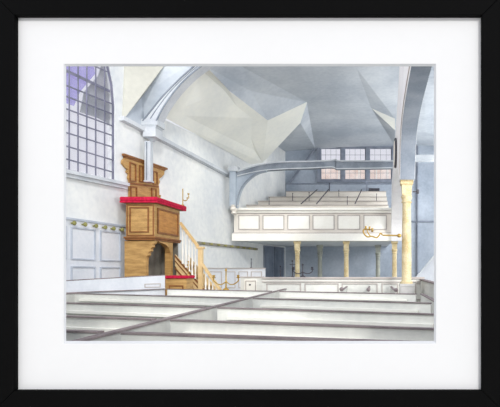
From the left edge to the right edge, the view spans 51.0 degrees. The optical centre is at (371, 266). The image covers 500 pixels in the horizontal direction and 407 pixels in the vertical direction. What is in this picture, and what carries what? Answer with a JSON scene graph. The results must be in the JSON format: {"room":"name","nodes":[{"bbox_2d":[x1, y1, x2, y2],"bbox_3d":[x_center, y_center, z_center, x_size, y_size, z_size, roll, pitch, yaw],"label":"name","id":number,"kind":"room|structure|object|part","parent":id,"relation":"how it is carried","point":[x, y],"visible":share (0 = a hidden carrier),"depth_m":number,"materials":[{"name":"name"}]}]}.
{"room":"house of worship","nodes":[
{"label":"house of worship","id":0,"kind":"room"},
{"bbox_2d":[122,66,163,116],"bbox_3d":[-3.985,-3.063,8.660,0.289,1.254,0.810,0,0,38],"label":"ceiling","id":1,"kind":"structure","parent":0,"point":[137,79],"depth_m":8.44,"materials":[{"name":"paint"}]},
{"bbox_2d":[66,66,284,273],"bbox_3d":[-4.065,-1.350,9.014,0.140,6.100,13.655,0,0,11],"label":"wall","id":2,"kind":"structure","parent":0,"point":[208,217],"depth_m":10.30,"materials":[{"name":"paint"}]},
{"bbox_2d":[66,217,126,279],"bbox_3d":[-4.231,0.484,7.517,0.100,2.392,1.692,0,0,11],"label":"panelling","id":3,"kind":"object","parent":2,"relation":"attached to","point":[94,249],"visible":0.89,"depth_m":7.61,"materials":[{"name":"paint"}]},
{"bbox_3d":[-4.366,-0.350,6.915,0.018,0.487,0.357,0,0,11],"label":"panel","id":4,"kind":"part","parent":3,"relation":"part of","materials":[{"name":"white wood"}]},
{"bbox_3d":[-4.270,0.169,7.404,0.018,0.366,0.477,0,0,11],"label":"panel","id":5,"kind":"part","parent":3,"relation":"part of","materials":[{"name":"white wood"}]},
{"bbox_3d":[-4.270,-0.340,7.404,0.018,0.482,0.477,0,0,11],"label":"panel","id":6,"kind":"part","parent":3,"relation":"part of","materials":[{"name":"white wood"}]},
{"bbox_3d":[-4.256,-0.685,7.522,0.050,0.053,1.692,0,0,11],"label":"moulding","id":7,"kind":"part","parent":3,"relation":"part of","materials":[{"name":"white wood"}]},
{"bbox_3d":[-4.160,0.187,7.964,0.018,0.380,0.462,0,0,11],"label":"panel","id":8,"kind":"part","parent":3,"relation":"part of","materials":[{"name":"white wood"}]},
{"bbox_3d":[-4.160,-0.329,7.964,0.018,0.478,0.462,0,0,11],"label":"panel","id":9,"kind":"part","parent":3,"relation":"part of","materials":[{"name":"white wood"}]},
{"bbox_2d":[66,66,129,188],"bbox_3d":[-4.422,-2.664,6.859,0.213,2.805,3.012,0,0,11],"label":"window","id":10,"kind":"structure","parent":2,"relation":"in","point":[95,102],"depth_m":7.73,"materials":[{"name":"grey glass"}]},
{"bbox_3d":[-4.470,-2.717,6.765,0.030,2.699,2.809,0,0,11],"label":"frame","id":11,"kind":"part","parent":10,"relation":"part of","materials":[{"name":"grey metal"}]},
{"bbox_3d":[-4.278,-1.328,7.300,0.100,0.134,2.092,0,0,11],"label":"sill","id":12,"kind":"part","parent":10,"relation":"part of","materials":[{"name":"paint"}]},
{"bbox_2d":[121,153,167,196],"bbox_3d":[-3.994,-1.508,8.829,0.050,0.730,1.225,0,0,11],"label":"backboard","id":13,"kind":"object","parent":2,"relation":"attached to","point":[134,166],"visible":0.87,"depth_m":8.63,"materials":[{"name":"brown wood"}]},
{"bbox_3d":[-4.049,-1.601,8.472,0.020,0.331,0.161,0,0,11],"label":"panel moulding","id":14,"kind":"part","parent":13,"relation":"part of","materials":[{"name":"brown wood"}]},
{"bbox_3d":[-4.045,-1.270,8.492,0.020,0.218,0.167,0,0,11],"label":"panel moulding","id":15,"kind":"part","parent":13,"relation":"part of","materials":[{"name":"brown wood"}]},
{"bbox_3d":[-4.008,-1.616,8.684,0.020,0.297,0.102,0,0,11],"label":"panel moulding","id":16,"kind":"part","parent":13,"relation":"part of","materials":[{"name":"brown wood"}]},
{"bbox_3d":[-3.991,-1.439,8.769,0.020,0.093,0.809,0,0,11],"label":"moulding","id":17,"kind":"part","parent":13,"relation":"part of","materials":[{"name":"brown wood"}]},
{"bbox_3d":[-3.992,-1.836,8.841,0.050,0.075,1.201,0,0,11],"label":"cornice","id":18,"kind":"part","parent":13,"relation":"part of","materials":[{"name":"brown wood"}]},
{"bbox_3d":[-3.939,-1.315,9.035,0.020,0.227,0.145,0,0,11],"label":"panel moulding","id":19,"kind":"part","parent":13,"relation":"part of","materials":[{"name":"brown wood"}]},
{"bbox_3d":[-3.932,-1.612,9.071,0.020,0.252,0.132,0,0,11],"label":"panel moulding","id":20,"kind":"part","parent":13,"relation":"part of","materials":[{"name":"brown wood"}]},
{"bbox_2d":[119,116,228,177],"bbox_3d":[-3.731,-2.296,10.119,0.090,0.361,3.923,0,0,11],"label":"trim","id":21,"kind":"structure","parent":2,"relation":"attached to","point":[123,119],"depth_m":9.81,"materials":[{"name":"paint"}]},
{"bbox_2d":[141,66,214,141],"bbox_3d":[-3.119,-3.150,8.880,1.844,1.865,0.320,0,0,0],"label":"arch","id":22,"kind":"object","parent":2,"relation":"attached to","point":[153,122],"visible":0.64,"depth_m":8.74,"materials":[{"name":"paint"}]},
{"bbox_2d":[144,141,153,182],"bbox_3d":[-3.910,-1.836,8.758,0.129,0.713,0.145,0,0,0],"label":"wall post","id":23,"kind":"object","parent":22,"relation":"hanging from","point":[148,145],"visible":1,"depth_m":8.70,"materials":[{"name":"paint"}]},
{"bbox_3d":[-3.918,-1.842,8.693,0.012,0.660,0.015,0,0,0],"label":"post moulding","id":24,"kind":"part","parent":23,"relation":"part of","materials":[{"name":"paint"}]},
{"bbox_3d":[-3.105,-3.314,8.730,1.814,1.537,0.020,0,0,0],"label":"arch moulding","id":25,"kind":"part","parent":22,"relation":"part of","materials":[{"name":"paint"}]},
{"bbox_2d":[197,241,257,249],"bbox_3d":[-3.351,-0.495,12.009,0.109,0.092,2.997,0,0,11],"label":"peg rail","id":26,"kind":"object","parent":2,"relation":"attached to","point":[198,242],"visible":0.99,"depth_m":11.61,"materials":[{"name":"brown wood"}]},
{"bbox_2d":[263,245,284,276],"bbox_3d":[-2.855,0.546,14.676,0.050,2.288,1.552,0,0,11],"label":"door","id":27,"kind":"structure","parent":2,"relation":"in","point":[273,257],"depth_m":14.52,"materials":[{"name":"paint"}]},
{"bbox_2d":[232,208,390,246],"bbox_3d":[-1.449,-1.018,13.735,3.858,0.787,3.690,0,0,0],"label":"gallery","id":28,"kind":"object","parent":2,"relation":"attached to","point":[327,227],"visible":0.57,"depth_m":11.99,"materials":[{"name":"beige paint"}]},
{"bbox_3d":[-2.948,-1.070,11.997,0.511,0.355,0.006,0,0,0],"label":"panel","id":29,"kind":"part","parent":28,"relation":"part of","materials":[{"name":"white paint"}]},
{"bbox_3d":[-2.948,-1.070,11.989,0.511,0.355,0.022,0,0,0],"label":"panel moulding","id":30,"kind":"part","parent":28,"relation":"part of","materials":[{"name":"paint"}]},
{"bbox_3d":[-2.363,-1.070,11.989,0.521,0.355,0.022,0,0,0],"label":"panel moulding","id":31,"kind":"part","parent":28,"relation":"part of","materials":[{"name":"paint"}]},
{"bbox_3d":[-2.363,-1.070,11.997,0.521,0.355,0.006,0,0,0],"label":"panel","id":32,"kind":"part","parent":28,"relation":"part of","materials":[{"name":"white paint"}]},
{"bbox_3d":[-1.758,-1.070,11.997,0.540,0.355,0.006,0,0,0],"label":"panel","id":33,"kind":"part","parent":28,"relation":"part of","materials":[{"name":"white paint"}]},
{"bbox_3d":[-1.758,-1.070,11.989,0.540,0.355,0.022,0,0,0],"label":"panel moulding","id":34,"kind":"part","parent":28,"relation":"part of","materials":[{"name":"paint"}]},
{"bbox_3d":[-1.436,-1.354,12.030,3.833,0.115,0.260,0,0,0],"label":"rail","id":35,"kind":"part","parent":28,"relation":"part of","materials":[{"name":"white paint"}]},
{"bbox_3d":[-1.436,-1.080,11.945,3.833,0.557,0.110,0,0,0],"label":"moulding","id":36,"kind":"part","parent":28,"relation":"part of","materials":[{"name":"paint"}]},
{"bbox_2d":[246,205,388,207],"bbox_3d":[-1.385,-1.159,12.610,3.611,0.842,0.420,0,0,0],"label":"pew","id":37,"kind":"object","parent":28,"relation":"on","point":[247,206],"visible":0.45,"depth_m":12.70,"materials":[{"name":"beige paint"}]},
{"bbox_2d":[258,201,387,204],"bbox_3d":[-1.317,-1.255,13.310,3.474,1.035,0.420,0,0,0],"label":"pew","id":38,"kind":"object","parent":28,"relation":"on","point":[259,202],"visible":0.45,"depth_m":13.40,"materials":[{"name":"beige paint"}]},
{"bbox_3d":[-1.162,-1.070,11.997,0.528,0.355,0.006,0,0,0],"label":"panel","id":39,"kind":"part","parent":28,"relation":"part of","materials":[{"name":"white paint"}]},
{"bbox_3d":[-1.162,-1.070,11.989,0.528,0.355,0.022,0,0,0],"label":"panel moulding","id":40,"kind":"part","parent":28,"relation":"part of","materials":[{"name":"paint"}]},
{"bbox_2d":[268,196,386,200],"bbox_3d":[-1.248,-1.360,14.010,3.336,1.245,0.420,0,0,0],"label":"pew","id":41,"kind":"object","parent":28,"relation":"on","point":[272,198],"visible":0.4,"depth_m":14.10,"materials":[{"name":"beige paint"}]},
{"bbox_2d":[286,191,385,195],"bbox_3d":[-1.063,-1.489,14.710,2.966,1.502,0.420,0,0,0],"label":"pew","id":42,"kind":"object","parent":28,"relation":"on","point":[288,193],"visible":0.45,"depth_m":14.80,"materials":[{"name":"beige paint"}]},
{"bbox_3d":[-0.556,-1.070,11.997,0.545,0.355,0.006,0,0,0],"label":"panel","id":43,"kind":"part","parent":28,"relation":"part of","materials":[{"name":"white paint"}]},
{"bbox_3d":[-0.556,-1.070,11.989,0.545,0.355,0.022,0,0,0],"label":"panel moulding","id":44,"kind":"part","parent":28,"relation":"part of","materials":[{"name":"paint"}]},
{"bbox_2d":[366,180,379,190],"bbox_3d":[0.020,-1.695,15.320,0.416,1.899,0.440,0,0,0],"label":"desk","id":45,"kind":"object","parent":28,"relation":"on","point":[367,188],"visible":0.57,"depth_m":15.15,"materials":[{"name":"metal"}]},
{"bbox_3d":[0.076,-1.070,11.997,0.559,0.355,0.006,0,0,0],"label":"panel","id":46,"kind":"part","parent":28,"relation":"part of","materials":[{"name":"white paint"}]},
{"bbox_3d":[0.076,-1.070,11.989,0.559,0.355,0.022,0,0,0],"label":"panel moulding","id":47,"kind":"part","parent":28,"relation":"part of","materials":[{"name":"paint"}]},
{"bbox_2d":[166,70,306,163],"bbox_3d":[-2.671,-3.352,11.079,1.838,1.312,4.536,0,0,11],"label":"ceiling","id":48,"kind":"structure","parent":0,"point":[206,108],"depth_m":10.93,"materials":[{"name":"paint"}]},
{"bbox_2d":[126,66,433,150],"bbox_3d":[-0.420,-3.535,11.850,7.496,2.188,7.502,0,0,0],"label":"ceiling","id":49,"kind":"structure","parent":0,"point":[341,101],"depth_m":11.22,"materials":[{"name":"paint"}]},
{"bbox_2d":[228,159,392,214],"bbox_3d":[-1.421,-1.879,11.770,3.873,1.290,0.260,0,0,0],"label":"tie beam","id":50,"kind":"structure","parent":49,"relation":"attached to","point":[238,178],"depth_m":11.70,"materials":[{"name":"blue-grey paint"},{"name":"wood"}]},
{"bbox_3d":[-3.255,-1.849,11.765,0.145,0.842,0.190,0,0,0],"label":"brace post","id":51,"kind":"part","parent":50,"relation":"part of","materials":[{"name":"paint"}]},
{"bbox_3d":[-2.830,-1.819,11.685,0.705,0.880,0.030,0,0,0],"label":"brace moulding","id":52,"kind":"part","parent":50,"relation":"part of","materials":[{"name":"paint"}]},
{"bbox_3d":[-1.324,-2.322,11.685,3.679,0.404,0.030,0,0,0],"label":"beam moulding","id":53,"kind":"part","parent":50,"relation":"part of","materials":[{"name":"paint"}]},
{"bbox_2d":[285,146,433,276],"bbox_3d":[0.850,-1.200,15.675,7.500,5.800,0.150,0,0,0],"label":"wall","id":54,"kind":"structure","parent":0,"point":[362,260],"depth_m":15.60,"materials":[{"name":"paint"}]},
{"bbox_2d":[289,149,314,182],"bbox_3d":[-2.178,-3.137,15.540,0.816,1.073,0.060,0,0,0],"label":"strut","id":55,"kind":"object","parent":54,"relation":"attached to","point":[313,150],"visible":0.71,"depth_m":15.51,"materials":[{"name":"grey wood"}]},
{"bbox_2d":[286,183,391,242],"bbox_3d":[-1.006,-1.670,15.575,3.323,1.864,0.049,0,0,0],"label":"panelling","id":56,"kind":"object","parent":54,"relation":"attached to","point":[387,187],"visible":0.27,"depth_m":15.57,"materials":[{"name":"painted wood"},{"name":"white paint"}]},
{"bbox_3d":[-1.006,-2.587,15.575,3.323,0.031,0.049,0,0,0],"label":"rail","id":57,"kind":"part","parent":56,"relation":"part of","materials":[{"name":"grey wood"}]},
{"bbox_2d":[317,145,393,182],"bbox_3d":[-0.491,-3.226,15.595,2.449,1.186,0.110,0,0,0],"label":"window","id":58,"kind":"structure","parent":54,"relation":"in","point":[342,179],"depth_m":15.56,"materials":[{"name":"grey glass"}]},
{"bbox_2d":[411,145,433,273],"bbox_3d":[2.146,-2.066,15.559,2.308,6.532,0.079,0,0,0],"label":"trim","id":59,"kind":"structure","parent":54,"relation":"attached to","point":[417,221],"depth_m":15.52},
{"bbox_2d":[373,109,394,129],"bbox_3d":[0.441,-3.817,12.771,0.323,0.296,1.278,0,0,30],"label":"ceiling","id":60,"kind":"structure","parent":0,"point":[391,121],"depth_m":12.76,"materials":[{"name":"paint"}]},
{"bbox_3d":[-0.600,1.760,7.350,11.200,0.120,17.700,0,0,0],"label":"floor","id":61,"kind":"structure","parent":0,"visible":0},
{"bbox_2d":[66,293,74,301],"bbox_3d":[-4.020,1.025,4.875,0.050,1.350,3.750,0,0,0],"label":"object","id":62,"kind":"structure","parent":61,"relation":"on","point":[70,297],"depth_m":6.64,"materials":[{"name":"paint"}]},
{"bbox_2d":[66,275,165,294],"bbox_3d":[-3.755,0.912,7.363,0.080,1.576,1.576,0,0,33],"label":"pew","id":63,"kind":"object","parent":61,"relation":"on","point":[151,284],"visible":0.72,"depth_m":7.41,"materials":[{"name":"paint"}]},
{"bbox_2d":[120,197,185,294],"bbox_3d":[-3.776,0.281,8.724,0.611,2.838,1.298,0,0,0],"label":"pulpit","id":64,"kind":"object","parent":61,"relation":"on","point":[152,223],"visible":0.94,"depth_m":8.17,"materials":[{"name":"brown wood"}]},
{"bbox_3d":[-3.794,-0.770,8.143,0.318,0.416,0.015,0,0,0],"label":"panel","id":65,"kind":"part","parent":64,"relation":"part of","materials":[{"name":"brown wood"}]},
{"bbox_3d":[-3.777,-0.761,8.147,0.447,0.512,0.006,0,0,0],"label":"panel","id":66,"kind":"part","parent":64,"relation":"part of","materials":[{"name":"brown wood"}]},
{"bbox_3d":[-3.777,-0.751,8.671,0.544,0.632,1.122,0,0,0],"label":"box moulding","id":67,"kind":"part","parent":64,"relation":"part of","materials":[{"name":"brown wood"}]},
{"bbox_2d":[120,197,185,209],"bbox_3d":[-3.776,-1.103,8.724,0.611,0.070,1.298,0,0,0],"label":"cushion","id":68,"kind":"object","parent":64,"relation":"on","point":[126,200],"depth_m":8.10,"materials":[{"name":"red fabric"}]},
{"bbox_3d":[-3.542,-0.766,8.685,0.006,0.424,0.870,0,0,0],"label":"panel","id":69,"kind":"part","parent":64,"relation":"part of","materials":[{"name":"brown wood"}]},
{"bbox_3d":[-3.535,-0.766,8.685,0.020,0.424,0.870,0,0,0],"label":"panel moulding","id":70,"kind":"part","parent":64,"relation":"part of","materials":[{"name":"brown wood"}]},
{"bbox_3d":[-3.595,0.634,8.850,0.100,2.132,0.100,0,0,0],"label":"post","id":71,"kind":"part","parent":64,"relation":"part of","materials":[{"name":"brown wood"}]},
{"bbox_2d":[182,189,189,205],"bbox_3d":[-3.452,-1.294,9.250,0.157,0.310,0.060,0,0,0],"label":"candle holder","id":72,"kind":"object","parent":64,"relation":"on","point":[182,189],"visible":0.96,"depth_m":9.24,"materials":[{"name":"gold metal"}]},
{"bbox_2d":[71,288,286,340],"bbox_3d":[-1.410,1.025,5.220,0.050,1.350,5.840,0,0,0],"label":"pew","id":73,"kind":"object","parent":61,"relation":"on","point":[208,313],"depth_m":3.48,"materials":[{"name":"paint"}]},
{"bbox_2d":[165,275,194,294],"bbox_3d":[-3.203,0.920,8.345,0.381,1.559,0.350,0,0,0],"label":"desk","id":74,"kind":"object","parent":61,"relation":"on","point":[172,281],"visible":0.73,"depth_m":8.20,"materials":[{"name":"brown wood"}]},
{"bbox_3d":[-3.210,0.550,8.194,0.236,0.500,0.012,0,0,0],"label":"panel moulding","id":75,"kind":"part","parent":74,"relation":"part of","materials":[{"name":"brown wood"}]},
{"bbox_2d":[165,275,194,278],"bbox_3d":[-3.203,0.166,8.345,0.381,0.049,0.350,0,0,0],"label":"cushion","id":76,"kind":"object","parent":74,"relation":"on","point":[169,276],"depth_m":8.18,"materials":[{"name":"red fabric"}]},
{"bbox_2d":[174,222,221,289],"bbox_3d":[-2.791,0.448,9.270,1.513,2.504,0.740,0,0,0],"label":"staircase","id":77,"kind":"structure","parent":61,"relation":"on","point":[200,281],"depth_m":8.95,"materials":[{"name":"brown wood"}]},
{"bbox_3d":[-2.863,0.657,8.970,1.369,1.739,0.020,0,0,0],"label":"stringer moulding","id":78,"kind":"part","parent":77,"relation":"part of","materials":[{"name":"brown wood"}]},
{"bbox_3d":[-3.267,-0.579,8.935,0.356,0.449,0.050,0,0,0],"label":"handrail","id":79,"kind":"part","parent":77,"relation":"part of","materials":[{"name":"brown wood"}]},
{"bbox_3d":[-3.071,0.668,8.965,0.115,2.063,0.130,0,0,0],"label":"newel post","id":80,"kind":"part","parent":77,"relation":"part of","materials":[{"name":"brown wood"}]},
{"bbox_3d":[-2.865,0.189,8.935,0.378,0.511,0.050,0,0,0],"label":"handrail","id":81,"kind":"part","parent":77,"relation":"part of","materials":[{"name":"brown wood"}]},
{"bbox_2d":[206,268,265,289],"bbox_3d":[-2.952,0.859,10.820,1.294,1.683,0.100,0,0,0],"label":"pew","id":82,"kind":"object","parent":61,"relation":"on","point":[219,273],"visible":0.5,"depth_m":10.80,"materials":[{"name":"paint"}]},
{"bbox_2d":[66,329,409,340],"bbox_3d":[-1.677,1.025,2.858,4.664,1.350,0.271,0,0,13],"label":"pew","id":83,"kind":"object","parent":61,"relation":"on","point":[128,335],"depth_m":2.59,"materials":[{"name":"paint"}]},
{"bbox_2d":[66,315,433,340],"bbox_3d":[-1.672,1.025,3.536,4.735,1.350,0.271,0,0,16],"label":"pew","id":84,"kind":"object","parent":61,"relation":"on","point":[176,325],"depth_m":3.14,"materials":[{"name":"paint"}]},
{"bbox_3d":[-2.735,0.438,3.719,2.351,0.025,0.035,0,0,16],"label":"rail","id":85,"kind":"part","parent":84,"relation":"part of","materials":[{"name":"white paint"}]},
{"bbox_3d":[-0.390,0.438,3.043,1.758,0.025,0.035,0,0,16],"label":"rail","id":86,"kind":"part","parent":84,"relation":"part of","materials":[{"name":"white paint"}]},
{"bbox_2d":[66,302,433,327],"bbox_3d":[-1.668,1.025,4.569,4.810,1.350,0.271,0,0,19],"label":"pew","id":87,"kind":"object","parent":61,"relation":"on","point":[404,319],"depth_m":4.18,"materials":[{"name":"paint"}]},
{"bbox_3d":[-2.736,0.438,4.810,2.392,0.025,0.035,0,0,19],"label":"rail","id":88,"kind":"part","parent":87,"relation":"part of","materials":[{"name":"white paint"}]},
{"bbox_3d":[-0.392,0.438,4.006,1.790,0.025,0.035,0,0,19],"label":"rail","id":89,"kind":"part","parent":87,"relation":"part of","materials":[{"name":"white paint"}]},
{"bbox_2d":[240,277,261,290],"bbox_3d":[-2.381,0.945,9.912,0.465,1.510,0.116,0,0,0],"label":"pew","id":90,"kind":"object","parent":61,"relation":"on","point":[246,283],"visible":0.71,"depth_m":9.88,"materials":[{"name":"paint"}]},
{"bbox_3d":[-2.401,0.924,9.889,0.248,1.352,0.019,0,0,0],"label":"door","id":91,"kind":"part","parent":90,"relation":"part of","materials":[{"name":"white paint"}]},
{"bbox_2d":[74,293,431,312],"bbox_3d":[-1.665,1.025,5.882,4.893,1.350,0.271,0,0,22],"label":"pew","id":92,"kind":"object","parent":61,"relation":"on","point":[277,303],"depth_m":5.55,"materials":[{"name":"paint"}]},
{"bbox_3d":[-2.738,0.438,6.180,2.438,0.025,0.035,0,0,22],"label":"rail","id":93,"kind":"part","parent":92,"relation":"part of","materials":[{"name":"white paint"}]},
{"bbox_3d":[-0.393,0.438,5.252,1.825,0.025,0.035,0,0,22],"label":"rail","id":94,"kind":"part","parent":92,"relation":"part of","materials":[{"name":"white paint"}]},
{"bbox_2d":[167,289,416,301],"bbox_3d":[-1.316,1.025,7.370,4.114,1.350,0.271,0,0,21],"label":"pew","id":95,"kind":"object","parent":61,"relation":"on","point":[359,296],"depth_m":7.10,"materials":[{"name":"paint"}]},
{"bbox_3d":[-2.388,0.438,7.648,1.673,0.025,0.035,0,0,21],"label":"rail","id":96,"kind":"part","parent":95,"relation":"part of","materials":[{"name":"white paint"}]},
{"bbox_2d":[212,269,239,289],"bbox_3d":[-2.231,0.184,7.642,0.440,0.330,0.100,0,0,0],"label":"candelabrum","id":97,"kind":"object","parent":95,"relation":"on","point":[213,277],"visible":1,"depth_m":7.63,"materials":[{"name":"gold metal"}]},
{"bbox_3d":[-2.231,0.184,7.642,0.100,0.330,0.100,0,0,0],"label":"stem","id":98,"kind":"part","parent":97,"relation":"part of","materials":[{"name":"gold metal"}]},
{"bbox_3d":[-0.393,0.438,6.896,1.812,0.025,0.035,0,0,21],"label":"rail","id":99,"kind":"part","parent":95,"relation":"part of","materials":[{"name":"white paint"}]},
{"bbox_2d":[294,241,300,276],"bbox_3d":[-1.808,0.539,12.120,0.167,2.322,0.167,0,0,0],"label":"column","id":100,"kind":"structure","parent":61,"relation":"on","point":[296,243],"depth_m":12.07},
{"bbox_2d":[316,245,322,276],"bbox_3d":[-1.498,0.534,14.400,0.189,2.332,0.189,0,0,0],"label":"column","id":101,"kind":"structure","parent":61,"relation":"on","point":[319,247],"depth_m":14.34,"materials":[{"name":"paint"}]},
{"bbox_2d":[262,277,424,301],"bbox_3d":[-0.512,0.940,8.935,2.892,1.520,0.130,0,0,0],"label":"pew","id":102,"kind":"object","parent":61,"relation":"on","point":[313,284],"depth_m":8.90,"materials":[{"name":"paint"}]},
{"bbox_3d":[-1.571,0.438,8.893,0.614,0.299,0.014,0,0,0],"label":"panel moulding","id":103,"kind":"part","parent":102,"relation":"part of","materials":[{"name":"paint"}]},
{"bbox_2d":[292,264,312,276],"bbox_3d":[-1.235,0.059,8.930,0.401,0.240,0.100,0,0,0],"label":"candelabrum","id":104,"kind":"object","parent":102,"relation":"on","point":[293,269],"visible":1,"depth_m":8.92,"materials":[{"name":"metal"}]},
{"bbox_3d":[-0.896,0.438,8.893,0.603,0.299,0.014,0,0,0],"label":"panel moulding","id":105,"kind":"part","parent":102,"relation":"part of","materials":[{"name":"paint"}]},
{"bbox_3d":[-0.512,0.263,8.890,2.892,0.015,0.020,0,0,0],"label":"rail moulding","id":106,"kind":"part","parent":102,"relation":"part of","materials":[{"name":"paint"}]},
{"bbox_3d":[-0.220,0.438,8.893,0.639,0.299,0.014,0,0,0],"label":"panel moulding","id":107,"kind":"part","parent":102,"relation":"part of","materials":[{"name":"paint"}]},
{"bbox_3d":[0.316,0.438,8.893,0.294,0.299,0.014,0,0,0],"label":"panel moulding","id":108,"kind":"part","parent":102,"relation":"part of","materials":[{"name":"paint"}]},
{"bbox_2d":[340,286,347,291],"bbox_3d":[-0.446,0.998,8.055,0.060,1.405,1.590,0,0,0],"label":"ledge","id":109,"kind":"object","parent":61,"relation":"on","point":[342,289],"visible":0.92,"depth_m":7.90,"materials":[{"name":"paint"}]},
{"bbox_2d":[343,241,349,276],"bbox_3d":[-0.623,0.539,12.120,0.167,2.322,0.167,0,0,0],"label":"column","id":110,"kind":"structure","parent":61,"relation":"on","point":[346,243],"depth_m":12.07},
{"bbox_2d":[375,245,380,276],"bbox_3d":[0.173,0.534,14.400,0.189,2.332,0.189,0,0,0],"label":"column","id":111,"kind":"structure","parent":61,"relation":"on","point":[377,247],"depth_m":14.34,"materials":[{"name":"paint"}]},
{"bbox_2d":[390,286,397,292],"bbox_3d":[0.338,0.998,7.915,0.060,1.405,1.870,0,0,0],"label":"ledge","id":112,"kind":"object","parent":61,"relation":"on","point":[392,290],"visible":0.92,"depth_m":7.75,"materials":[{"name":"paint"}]},
{"bbox_2d":[391,241,397,276],"bbox_3d":[0.545,0.539,12.120,0.167,2.322,0.167,0,0,0],"label":"column","id":113,"kind":"structure","parent":61,"relation":"on","point":[394,243],"depth_m":12.07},
{"bbox_2d":[399,180,413,292],"bbox_3d":[0.574,0.135,8.300,0.240,3.131,0.240,0,0,0],"label":"column","id":114,"kind":"structure","parent":61,"relation":"on","point":[406,285],"depth_m":8.23,"materials":[{"name":"stone"}]},
{"bbox_2d":[362,226,401,237],"bbox_3d":[0.166,-0.576,8.280,0.649,0.203,0.080,0,0,0],"label":"sconce","id":115,"kind":"object","parent":114,"relation":"attached to","point":[365,228],"visible":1,"depth_m":8.27,"materials":[{"name":"gold metal"}]},
{"bbox_3d":[0.332,-0.520,8.280,0.317,0.060,0.080,0,0,0],"label":"arm rod","id":116,"kind":"part","parent":115,"relation":"part of","materials":[{"name":"gold metal"}]},
{"bbox_2d":[391,66,431,240],"bbox_3d":[0.572,-2.060,7.435,0.256,2.880,8.870,0,0,0],"label":"arches","id":117,"kind":"object","parent":114,"relation":"on","point":[413,80],"visible":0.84,"depth_m":7.89,"materials":[{"name":"paint"}]},
{"bbox_2d":[393,138,396,167],"bbox_3d":[0.431,-2.130,9.350,0.044,0.560,0.560,0,0,0],"label":"plaque","id":118,"kind":"object","parent":117,"relation":"attached to","point":[395,139],"depth_m":9.15,"materials":[{"name":"metal"}]},
{"bbox_3d":[0.450,-1.964,6.585,0.012,0.923,3.190,0,0,0],"label":"moulding","id":119,"kind":"part","parent":117,"relation":"part of","materials":[{"name":"paint"}]},
{"bbox_2d":[416,255,433,280],"bbox_3d":[1.317,0.564,11.550,0.782,2.273,0.900,0,0,0],"label":"staircase","id":120,"kind":"structure","parent":61,"relation":"on","point":[427,271],"depth_m":11.20,"materials":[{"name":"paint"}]},
{"bbox_2d":[419,279,433,297],"bbox_3d":[0.885,0.958,6.930,0.090,1.485,3.860,0,0,0],"label":"pew","id":121,"kind":"object","parent":61,"relation":"on","point":[427,286],"visible":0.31,"depth_m":7.75,"materials":[{"name":"paint"}]},
{"bbox_2d":[420,294,433,312],"bbox_3d":[0.660,1.025,4.600,0.050,1.350,4.000,0,0,0],"label":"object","id":122,"kind":"structure","parent":61,"relation":"on","point":[424,298],"depth_m":5.78,"materials":[{"name":"paint"}]},
{"bbox_3d":[-0.800,0.025,2.227,8.800,3.350,0.046,0,0,0],"label":"wall","id":123,"kind":"structure","parent":0,"visible":0},
{"bbox_2d":[0,0,499,406],"bbox_3d":[-0.538,-0.278,2.189,2.341,1.940,0.038,0,0,0],"label":"picture frame","id":124,"kind":"object","parent":123,"relation":"attached to","point":[39,39],"visible":1,"depth_m":2.20,"materials":[{"name":"black paint"}]},
{"bbox_3d":[-1.631,-0.278,2.184,0.155,1.936,0.028,0,0,0],"label":"frame rail","id":125,"kind":"part","parent":124,"relation":"part of","materials":[{"name":"black paint"}]},
{"bbox_3d":[-0.538,-1.171,2.184,2.337,0.155,0.028,0,0,0],"label":"frame rail","id":126,"kind":"part","parent":124,"relation":"part of","materials":[{"name":"black paint"}]},
{"bbox_3d":[-0.538,0.614,2.184,2.337,0.155,0.028,0,0,0],"label":"frame rail","id":127,"kind":"part","parent":124,"relation":"part of","materials":[{"name":"black paint"}]},
{"bbox_3d":[0.555,-0.278,2.184,0.155,1.936,0.028,0,0,0],"label":"frame rail","id":128,"kind":"part","parent":124,"relation":"part of","materials":[{"name":"black paint"}]},
{"bbox_3d":[3.475,-1.150,11.100,0.150,5.700,9.000,0,0,0],"label":"wall","id":129,"kind":"structure","parent":0,"visible":0},
{"bbox_2d":[415,155,433,161],"bbox_3d":[2.040,-2.847,13.100,2.640,0.156,0.200,0,0,0],"label":"beam","id":130,"kind":"structure","parent":129,"relation":"attached to","point":[419,158],"depth_m":13.00,"materials":[{"name":"paint"}]},
{"label":"outside","id":131,"kind":"structure","parent":0,"visible":0},
{"bbox_2d":[321,169,390,178],"bbox_3d":[-1.400,-1.120,21.490,7.200,5.640,3.020,0,0,0],"label":"house","id":132,"kind":"structure","parent":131,"point":[330,173],"depth_m":20.00,"materials":[{"name":"beige paint"}]}
]}

